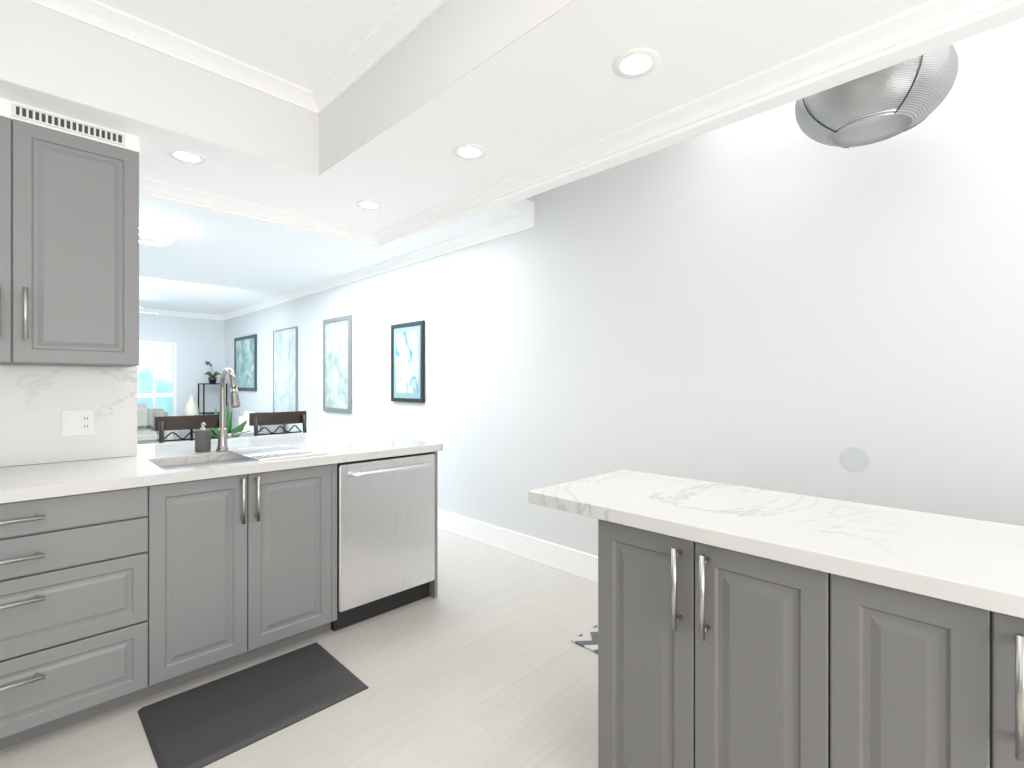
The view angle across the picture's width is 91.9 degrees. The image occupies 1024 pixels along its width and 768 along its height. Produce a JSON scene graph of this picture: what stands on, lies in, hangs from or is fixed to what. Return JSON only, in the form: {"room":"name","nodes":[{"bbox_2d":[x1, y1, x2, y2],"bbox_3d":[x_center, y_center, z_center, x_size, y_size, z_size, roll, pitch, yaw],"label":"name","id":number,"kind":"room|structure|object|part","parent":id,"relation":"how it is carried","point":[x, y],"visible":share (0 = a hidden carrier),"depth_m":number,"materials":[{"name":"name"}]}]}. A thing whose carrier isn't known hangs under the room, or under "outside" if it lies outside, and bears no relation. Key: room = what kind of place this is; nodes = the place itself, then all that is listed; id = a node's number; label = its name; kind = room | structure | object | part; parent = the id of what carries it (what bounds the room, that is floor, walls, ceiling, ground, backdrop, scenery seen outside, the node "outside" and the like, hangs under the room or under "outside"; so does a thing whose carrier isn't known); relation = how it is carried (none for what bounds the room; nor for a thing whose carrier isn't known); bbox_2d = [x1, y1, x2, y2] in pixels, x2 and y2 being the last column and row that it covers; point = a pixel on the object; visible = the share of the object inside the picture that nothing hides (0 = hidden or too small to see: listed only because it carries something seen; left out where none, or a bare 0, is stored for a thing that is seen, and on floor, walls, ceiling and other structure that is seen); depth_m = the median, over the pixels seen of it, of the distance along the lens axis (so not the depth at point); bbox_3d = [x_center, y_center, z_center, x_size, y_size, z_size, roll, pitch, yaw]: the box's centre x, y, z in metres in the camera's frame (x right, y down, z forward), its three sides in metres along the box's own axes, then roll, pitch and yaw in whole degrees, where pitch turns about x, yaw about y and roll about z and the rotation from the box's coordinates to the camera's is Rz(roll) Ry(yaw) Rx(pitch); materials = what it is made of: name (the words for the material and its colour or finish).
{"room":"kitchen","nodes":[
{"label":"kitchen","id":0,"kind":"room"},
{"bbox_2d":[0,365,136,466],"bbox_3d":[-3.460,0.065,0.928,4.420,2.420,0.134,0,0,-45],"label":"backsplash","id":1,"kind":"structure","parent":0,"point":[35,401],"depth_m":2.25,"materials":[{"name":"stone"}]},
{"bbox_2d":[0,116,138,366],"bbox_3d":[-2.049,-0.552,2.030,0.799,0.947,0.329,0,0,-45],"label":"upper cabinet","id":2,"kind":"object","parent":1,"relation":"attached to","point":[69,249],"visible":1,"depth_m":2.01,"materials":[{"name":"grey wood"}]},
{"bbox_3d":[-1.945,-0.270,1.873,0.014,0.200,0.041,0,0,-45],"label":"handle","id":3,"kind":"part","parent":2,"relation":"part of","materials":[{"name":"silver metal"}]},
{"bbox_3d":[-2.082,-0.551,1.779,0.396,0.943,0.020,0,0,-45],"label":"door","id":4,"kind":"part","parent":2,"relation":"part of","materials":[{"name":"grey wood"}]},
{"bbox_3d":[-1.893,-0.270,1.925,0.014,0.200,0.041,0,0,-45],"label":"handle","id":5,"kind":"part","parent":2,"relation":"part of","materials":[{"name":"silver metal"}]},
{"bbox_2d":[0,98,138,151],"bbox_3d":[-2.347,-1.060,1.735,1.635,0.069,0.325,0,0,-45],"label":"air vent grille","id":6,"kind":"object","parent":2,"relation":"on","point":[12,110],"visible":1,"depth_m":2.03,"materials":[{"name":"white paint"}]},
{"bbox_3d":[-1.816,-1.061,2.042,0.350,0.048,0.008,0,0,-45],"label":"frame","id":7,"kind":"part","parent":6,"relation":"part of","materials":[{"name":"white plastic"}]},
{"bbox_2d":[61,409,94,435],"bbox_3d":[-2.002,0.183,2.285,0.116,0.120,0.008,0,0,-45],"label":"outlet","id":8,"kind":"object","parent":1,"relation":"attached to","point":[77,422],"visible":1,"depth_m":2.28,"materials":[{"name":"white plastic"}]},
{"bbox_2d":[0,0,319,175],"bbox_3d":[-1.982,-1.290,1.650,2.730,0.389,0.004,0,0,-45],"label":"ceiling soffit side","id":9,"kind":"object","parent":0,"point":[46,50],"visible":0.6,"depth_m":2.08,"materials":[{"name":"white paint"}]},
{"bbox_2d":[139,314,224,441],"bbox_3d":[-7.527,-0.200,6.558,6.630,2.950,0.120,0,0,-45],"label":"wall","id":10,"kind":"structure","parent":0,"point":[200,341],"depth_m":8.51,"materials":[{"name":"white paint"}]},
{"bbox_2d":[137,340,176,415],"bbox_3d":[-6.251,0.255,7.806,1.600,1.880,0.100,0,0,-45],"label":"living room window","id":11,"kind":"structure","parent":10,"relation":"in","point":[157,378],"depth_m":8.19,"materials":[{"name":"glass"}]},
{"bbox_2d":[139,308,223,319],"bbox_3d":[-7.458,-1.157,6.489,6.630,0.075,0.075,0,0,-45],"label":"crown molding","id":12,"kind":"structure","parent":10,"relation":"attached to","point":[188,315],"depth_m":8.37,"materials":[{"name":"white paint"}]},
{"bbox_2d":[96,0,402,90],"bbox_3d":[-0.650,-1.535,0.318,2.730,0.100,3.770,0,0,-45],"label":"ceiling","id":13,"kind":"structure","parent":0,"point":[311,45],"depth_m":2.06,"materials":[{"name":"white paint"}]},
{"bbox_2d":[26,0,317,113],"bbox_3d":[-1.959,-1.450,1.626,2.730,0.070,0.070,0,0,-45],"label":"crown molding","id":14,"kind":"structure","parent":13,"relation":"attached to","point":[110,19],"depth_m":2.14,"materials":[{"name":"white paint"}]},
{"bbox_2d":[312,0,446,114],"bbox_3d":[0.290,-1.450,1.259,0.070,0.070,3.770,0,0,-45],"label":"crown molding","id":15,"kind":"structure","parent":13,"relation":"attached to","point":[399,23],"depth_m":2.14,"materials":[{"name":"white paint"}]},
{"bbox_2d":[0,528,597,767],"bbox_3d":[-2.924,1.305,1.969,6.850,0.060,13.120,0,0,-45],"label":"floor","id":16,"kind":"structure","parent":0,"point":[482,660],"depth_m":2.04,"materials":[{"name":"beige wood"}]},
{"bbox_2d":[0,488,155,749],"bbox_3d":[-1.965,0.837,1.846,0.901,0.875,0.610,0,0,-45],"label":"base cabinet","id":17,"kind":"object","parent":16,"relation":"on","point":[150,569],"depth_m":1.80,"materials":[{"name":"grey wood"}]},
{"bbox_3d":[-1.733,1.016,1.617,0.300,0.014,0.041,0,0,-45],"label":"drawer handle","id":18,"kind":"part","parent":17,"relation":"part of","materials":[{"name":"silver metal"}]},
{"bbox_3d":[-1.733,0.745,1.617,0.300,0.014,0.041,0,0,-45],"label":"drawer handle","id":19,"kind":"part","parent":17,"relation":"part of","materials":[{"name":"silver metal"}]},
{"bbox_3d":[-1.733,0.597,1.617,0.300,0.014,0.041,0,0,-45],"label":"drawer handle","id":20,"kind":"part","parent":17,"relation":"part of","materials":[{"name":"silver metal"}]},
{"bbox_3d":[-1.733,0.465,1.617,0.300,0.014,0.041,0,0,-45],"label":"drawer handle","id":21,"kind":"part","parent":17,"relation":"part of","materials":[{"name":"silver metal"}]},
{"bbox_3d":[-1.755,1.069,1.639,0.892,0.256,0.020,0,0,-45],"label":"drawer","id":22,"kind":"part","parent":17,"relation":"part of","materials":[{"name":"grey wood"}]},
{"bbox_3d":[-1.755,0.802,1.639,0.892,0.264,0.020,0,0,-45],"label":"drawer","id":23,"kind":"part","parent":17,"relation":"part of","materials":[{"name":"grey wood"}]},
{"bbox_3d":[-1.755,0.597,1.639,0.892,0.133,0.020,0,0,-45],"label":"drawer","id":24,"kind":"part","parent":17,"relation":"part of","materials":[{"name":"grey wood"}]},
{"bbox_3d":[-1.755,0.465,1.639,0.892,0.116,0.020,0,0,-45],"label":"drawer","id":25,"kind":"part","parent":17,"relation":"part of","materials":[{"name":"grey wood"}]},
{"bbox_2d":[0,430,442,503],"bbox_3d":[-1.918,0.388,2.296,3.036,0.057,1.240,0,0,-45],"label":"countertop","id":26,"kind":"structure","parent":17,"relation":"on","point":[46,481],"depth_m":2.28,"materials":[{"name":"white stone"}]},
{"bbox_2d":[195,422,210,451],"bbox_3d":[-1.619,0.282,2.595,0.072,0.154,0.082,0,0,-45],"label":"soap dispenser","id":27,"kind":"object","parent":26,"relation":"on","point":[202,439],"visible":1,"depth_m":2.57,"materials":[{"name":"grey stone"}]},
{"bbox_2d":[212,368,250,451],"bbox_3d":[-1.427,0.140,2.590,0.163,0.439,0.273,0,0,-45],"label":"faucet","id":28,"kind":"object","parent":26,"relation":"on","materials":[{"name":"silver metal"}]},
{"bbox_3d":[-1.180,0.515,2.170,0.014,0.200,0.041,0,0,-45],"label":"door handle","id":29,"kind":"part","parent":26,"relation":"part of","materials":[{"name":"silver metal"}]},
{"bbox_3d":[-1.138,0.515,2.213,0.014,0.200,0.041,0,0,-45],"label":"door handle","id":30,"kind":"part","parent":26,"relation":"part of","materials":[{"name":"silver metal"}]},
{"bbox_2d":[137,404,177,444],"bbox_3d":[-6.078,0.800,7.046,2.070,0.950,1.040,0,0,-45],"label":"sofa","id":31,"kind":"object","parent":16,"relation":"on","point":[147,433],"visible":0.17,"depth_m":7.50,"materials":[{"name":"grey fabric"}]},
{"bbox_2d":[154,414,218,442],"bbox_3d":[-2.069,0.751,3.285,0.452,1.051,0.503,0,0,-45],"label":"bar stool","id":32,"kind":"object","parent":16,"relation":"on","point":[162,424],"visible":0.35,"depth_m":3.39,"materials":[{"name":"brown wood"}]},
{"bbox_2d":[198,383,226,414],"bbox_3d":[-5.134,0.640,8.485,0.360,1.270,0.360,0,0,-45],"label":"plant stand","id":33,"kind":"object","parent":16,"relation":"on","point":[203,412],"visible":0.33,"depth_m":8.32,"materials":[{"name":"black metal"}]},
{"bbox_2d":[205,361,220,382],"bbox_3d":[-5.131,-0.185,8.487,0.235,0.379,0.235,0,0,-25],"label":"orchid","id":34,"kind":"object","parent":33,"relation":"on","point":[212,378],"visible":1,"depth_m":8.44,"materials":[{"name":"purple"}]},
{"bbox_3d":[-5.134,-0.049,8.485,0.130,0.105,0.130,0,0,-45],"label":"pot","id":35,"kind":"part","parent":34,"relation":"part of","materials":[{"name":"grey ceramic"}]},
{"bbox_2d":[195,404,246,438],"bbox_3d":[-3.401,0.757,5.821,0.538,1.036,0.688,0,0,-45],"label":"floor plant","id":36,"kind":"object","parent":16,"relation":"on","point":[239,428],"visible":0.19,"depth_m":5.72,"materials":[{"name":"green plant"}]},
{"bbox_2d":[156,452,331,692],"bbox_3d":[-1.371,0.837,2.440,0.779,0.875,0.610,0,0,-45],"label":"base cabinet","id":37,"kind":"object","parent":16,"relation":"on","point":[244,563],"depth_m":2.18,"materials":[{"name":"grey wood"}]},
{"bbox_3d":[-1.311,0.802,2.083,0.357,0.790,0.020,0,0,-45],"label":"door","id":38,"kind":"part","parent":37,"relation":"part of","materials":[{"name":"grey wood"}]},
{"bbox_3d":[-1.046,0.802,2.349,0.385,0.790,0.020,0,0,-45],"label":"door","id":39,"kind":"part","parent":37,"relation":"part of","materials":[{"name":"grey wood"}]},
{"bbox_2d":[138,642,367,767],"bbox_3d":[-1.025,1.271,1.994,0.710,0.030,0.500,0,0,-45],"label":"anti-fatigue mat","id":40,"kind":"object","parent":16,"relation":"on","point":[203,725],"visible":0.91,"depth_m":1.92,"materials":[{"name":"grey rubber"}]},
{"bbox_2d":[239,411,282,436],"bbox_3d":[-3.649,0.835,6.746,0.780,0.880,0.800,0,0,-45],"label":"armchair","id":41,"kind":"object","parent":16,"relation":"on","point":[271,428],"visible":0.04,"depth_m":6.66,"materials":[{"name":"grey fabric"}]},
{"bbox_2d":[249,411,306,435],"bbox_3d":[-1.644,0.751,3.681,0.452,1.051,0.503,0,0,-45],"label":"bar stool","id":42,"kind":"object","parent":16,"relation":"on","point":[256,420],"visible":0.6,"depth_m":3.81,"materials":[{"name":"brown wood"}]},
{"bbox_2d":[332,452,437,630],"bbox_3d":[-0.850,0.846,2.888,0.649,0.858,0.532,0,0,-45],"label":"dishwasher","id":43,"kind":"object","parent":16,"relation":"on","point":[385,512],"depth_m":2.67,"materials":[{"name":"grey metal"}]},
{"bbox_2d":[347,461,431,477],"bbox_3d":[-0.645,0.470,2.688,0.517,0.029,0.066,0,0,-45],"label":"handle","id":44,"kind":"object","parent":43,"relation":"in","point":[401,467],"depth_m":2.67,"materials":[{"name":"silver metal"}]},
{"bbox_2d":[571,624,597,653],"bbox_3d":[1.453,1.271,1.679,0.570,0.008,2.720,0,0,-45],"label":"rug","id":45,"kind":"object","parent":16,"relation":"on","point":[588,639],"visible":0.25,"depth_m":2.44,"materials":[{"name":"white fabric"}]},
{"bbox_2d":[528,470,1023,767],"bbox_3d":[1.432,0.818,0.676,0.599,0.915,3.330,0,0,-45],"label":"kitchen island","id":46,"kind":"object","parent":16,"relation":"on","point":[743,627],"depth_m":1.15,"materials":[{"name":"grey"}]},
{"bbox_3d":[0.369,0.794,1.387,0.296,0.775,0.020,0,0,45],"label":"door","id":47,"kind":"part","parent":46,"relation":"part of","materials":[{"name":"grey wood"}]},
{"bbox_3d":[0.427,0.530,1.286,0.014,0.210,0.041,0,0,45],"label":"handle","id":48,"kind":"part","parent":46,"relation":"part of","materials":[{"name":"silver metal"}]},
{"bbox_3d":[0.480,0.530,1.234,0.014,0.210,0.041,0,0,45],"label":"handle","id":49,"kind":"part","parent":46,"relation":"part of","materials":[{"name":"silver metal"}]},
{"bbox_3d":[0.581,0.794,1.175,0.296,0.775,0.020,0,0,45],"label":"door","id":50,"kind":"part","parent":46,"relation":"part of","materials":[{"name":"grey wood"}]},
{"bbox_3d":[0.776,0.794,0.981,0.246,0.775,0.020,0,0,45],"label":"door","id":51,"kind":"part","parent":46,"relation":"part of","materials":[{"name":"grey wood"}]},
{"bbox_3d":[0.971,0.794,0.786,0.298,0.775,0.020,0,0,45],"label":"door","id":52,"kind":"part","parent":46,"relation":"part of","materials":[{"name":"grey wood"}]},
{"bbox_3d":[0.869,0.530,0.845,0.014,0.210,0.041,0,0,45],"label":"handle","id":53,"kind":"part","parent":46,"relation":"part of","materials":[{"name":"silver metal"}]},
{"bbox_3d":[-5.141,0.970,7.941,0.400,0.610,0.400,0,0,-45],"label":"side table","id":54,"kind":"object","parent":16,"relation":"on","visible":0},
{"bbox_2d":[184,395,198,415],"bbox_3d":[-5.141,0.430,7.941,0.200,0.465,0.200,0,0,-45],"label":"vase","id":55,"kind":"object","parent":54,"relation":"on","point":[191,406],"visible":0.62,"depth_m":7.88,"materials":[{"name":"beige ceramic"}]},
{"bbox_2d":[139,199,534,314],"bbox_3d":[-4.833,-1.245,3.864,6.630,0.100,7.500,0,0,-45],"label":"ceiling","id":56,"kind":"structure","parent":0,"point":[204,263],"depth_m":4.68,"materials":[{"name":"white paint"}]},
{"bbox_2d":[139,307,157,314],"bbox_3d":[-5.452,-1.054,6.604,1.215,0.280,1.198,0,0,-45],"label":"ceiling fan","id":57,"kind":"object","parent":56,"relation":"hanging from","point":[147,312],"visible":0.04,"depth_m":6.98,"materials":[{"name":"white"}]},
{"bbox_2d":[139,220,171,245],"bbox_3d":[-2.779,-1.120,3.655,0.454,0.150,0.414,0,0,-45],"label":"light","id":58,"kind":"object","parent":56,"relation":"hanging from","point":[141,223],"visible":0.38,"depth_m":3.68,"materials":[{"name":"white"}]},
{"bbox_2d":[319,0,574,174],"bbox_3d":[0.315,-1.290,1.281,0.004,0.389,3.766,0,0,-45],"label":"ceiling soffit side","id":59,"kind":"object","parent":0,"point":[446,44],"visible":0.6,"depth_m":1.93,"materials":[{"name":"white paint"}]},
{"bbox_2d":[0,0,930,231],"bbox_3d":[-0.845,-1.340,-0.633,5.910,0.490,6.300,0,0,-45],"label":"ceiling","id":60,"kind":"structure","parent":0,"point":[553,86],"depth_m":1.95,"materials":[{"name":"white paint"}]},
{"bbox_2d":[167,148,205,163],"bbox_3d":[-1.570,-1.093,2.390,0.160,0.004,0.160,0,0,-45],"label":"recessed light","id":61,"kind":"object","parent":60,"relation":"in","point":[187,156],"visible":1,"depth_m":2.38,"materials":[{"name":"white plastic"}]},
{"bbox_2d":[139,191,379,247],"bbox_3d":[-3.108,-1.323,1.630,5.910,0.605,0.100,0,0,-45],"label":"beam","id":62,"kind":"structure","parent":60,"relation":"attached to","point":[156,198],"depth_m":3.07,"materials":[{"name":"white paint"}]},
{"bbox_2d":[139,176,379,243],"bbox_3d":[-1.488,-1.065,3.136,1.490,0.060,0.060,0,0,-45],"label":"crown molding","id":63,"kind":"structure","parent":60,"relation":"attached to","point":[162,188],"depth_m":3.02,"materials":[{"name":"white paint"}]},
{"bbox_2d":[356,200,382,209],"bbox_3d":[-0.877,-1.093,3.041,0.160,0.004,0.160,0,0,-45],"label":"recessed light","id":64,"kind":"object","parent":60,"relation":"in","point":[370,205],"visible":1,"depth_m":3.03,"materials":[{"name":"white"}]},
{"bbox_2d":[453,144,485,159],"bbox_3d":[-0.202,-1.093,2.344,0.160,0.004,0.160,0,0,-45],"label":"recessed light","id":65,"kind":"object","parent":60,"relation":"in","point":[466,151],"visible":1,"depth_m":2.33,"materials":[{"name":"white"}]},
{"bbox_2d":[612,48,659,78],"bbox_3d":[0.424,-1.093,1.697,0.160,0.004,0.160,0,0,-45],"label":"recessed light","id":66,"kind":"object","parent":60,"relation":"in","point":[632,63],"visible":1,"depth_m":1.69,"materials":[{"name":"white plastic"}]},
{"bbox_2d":[377,0,1014,243],"bbox_3d":[1.223,-1.065,1.435,0.060,0.060,6.300,0,0,-45],"label":"crown molding","id":67,"kind":"structure","parent":60,"relation":"attached to","point":[931,16],"depth_m":1.82,"materials":[{"name":"white paint"}]},
{"bbox_2d":[373,0,1023,250],"bbox_3d":[1.237,-1.323,1.520,0.080,0.605,6.400,0,0,-45],"label":"beam","id":68,"kind":"structure","parent":60,"relation":"attached to","point":[1002,15],"depth_m":1.79,"materials":[{"name":"white paint"}]},
{"bbox_2d":[526,195,534,202],"bbox_3d":[-0.085,-1.410,3.352,0.640,0.230,0.060,0,0,-45],"label":"wall","id":69,"kind":"structure","parent":0,"point":[532,199],"depth_m":3.54,"materials":[{"name":"white paint"}]},
{"bbox_2d":[225,18,1023,555],"bbox_3d":[-0.544,-0.200,4.349,0.120,2.950,13.120,0,0,-45],"label":"wall","id":70,"kind":"structure","parent":0,"point":[775,300],"depth_m":2.56,"materials":[{"name":"white paint"}]},
{"bbox_2d":[234,334,256,390],"bbox_3d":[-4.331,-0.315,8.029,0.028,0.880,1.040,0,0,-45],"label":"picture","id":71,"kind":"object","parent":70,"relation":"attached to","point":[245,359],"visible":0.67,"depth_m":7.96,"materials":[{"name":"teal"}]},
{"bbox_2d":[273,327,297,411],"bbox_3d":[-3.136,-0.155,6.834,0.028,1.180,0.820,0,0,-45],"label":"picture","id":72,"kind":"object","parent":70,"relation":"attached to","point":[285,370],"visible":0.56,"depth_m":6.81,"materials":[{"name":"teal paper"}]},
{"bbox_2d":[323,315,351,412],"bbox_3d":[-2.026,-0.210,5.724,0.028,1.090,0.680,0,0,-45],"label":"picture","id":73,"kind":"object","parent":70,"relation":"attached to","point":[337,364],"visible":1,"depth_m":5.70,"materials":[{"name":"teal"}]},
{"bbox_2d":[221,214,534,319],"bbox_3d":[-2.516,-1.157,6.182,0.075,0.075,7.499,0,0,-45],"label":"crown molding","id":74,"kind":"structure","parent":70,"relation":"attached to","point":[514,225],"depth_m":4.61,"materials":[{"name":"white paint"}]},
{"bbox_2d":[391,320,424,402],"bbox_3d":[-0.994,-0.195,4.692,0.028,0.750,0.540,0,0,-45],"label":"framed picture","id":75,"kind":"object","parent":70,"relation":"attached to","point":[408,362],"visible":1,"depth_m":4.67},
{"bbox_2d":[396,330,418,393],"bbox_3d":[-0.996,-0.195,4.689,0.002,0.580,0.370,0,0,-45],"label":"art","id":76,"kind":"object","parent":75,"relation":"attached to","point":[407,341],"depth_m":4.68},
{"bbox_2d":[438,509,597,582],"bbox_3d":[-0.586,1.192,4.294,0.016,0.165,12.900,0,0,-45],"label":"baseboard","id":77,"kind":"structure","parent":70,"relation":"attached to","point":[572,561],"depth_m":3.61,"materials":[{"name":"white paint"}]},
{"bbox_2d":[840,447,868,471],"bbox_3d":[1.519,0.340,2.198,0.110,0.110,0.002,0,0,45],"label":"blank cover plate","id":78,"kind":"object","parent":70,"relation":"attached to","point":[854,459],"visible":1,"depth_m":2.20,"materials":[{"name":"white paint"}]},
{"bbox_3d":[1.846,-1.575,1.421,0.640,0.100,5.400,0,0,-45],"label":"ceiling","id":79,"kind":"structure","parent":0,"visible":0},
{"bbox_2d":[795,44,958,147],"bbox_3d":[1.336,-1.230,1.845,0.490,0.589,0.490,0,0,-45],"label":"pendant light","id":80,"kind":"object","parent":79,"relation":"hanging from","point":[886,103],"visible":0.67,"depth_m":1.72,"materials":[{"name":"metal"}]}
]}

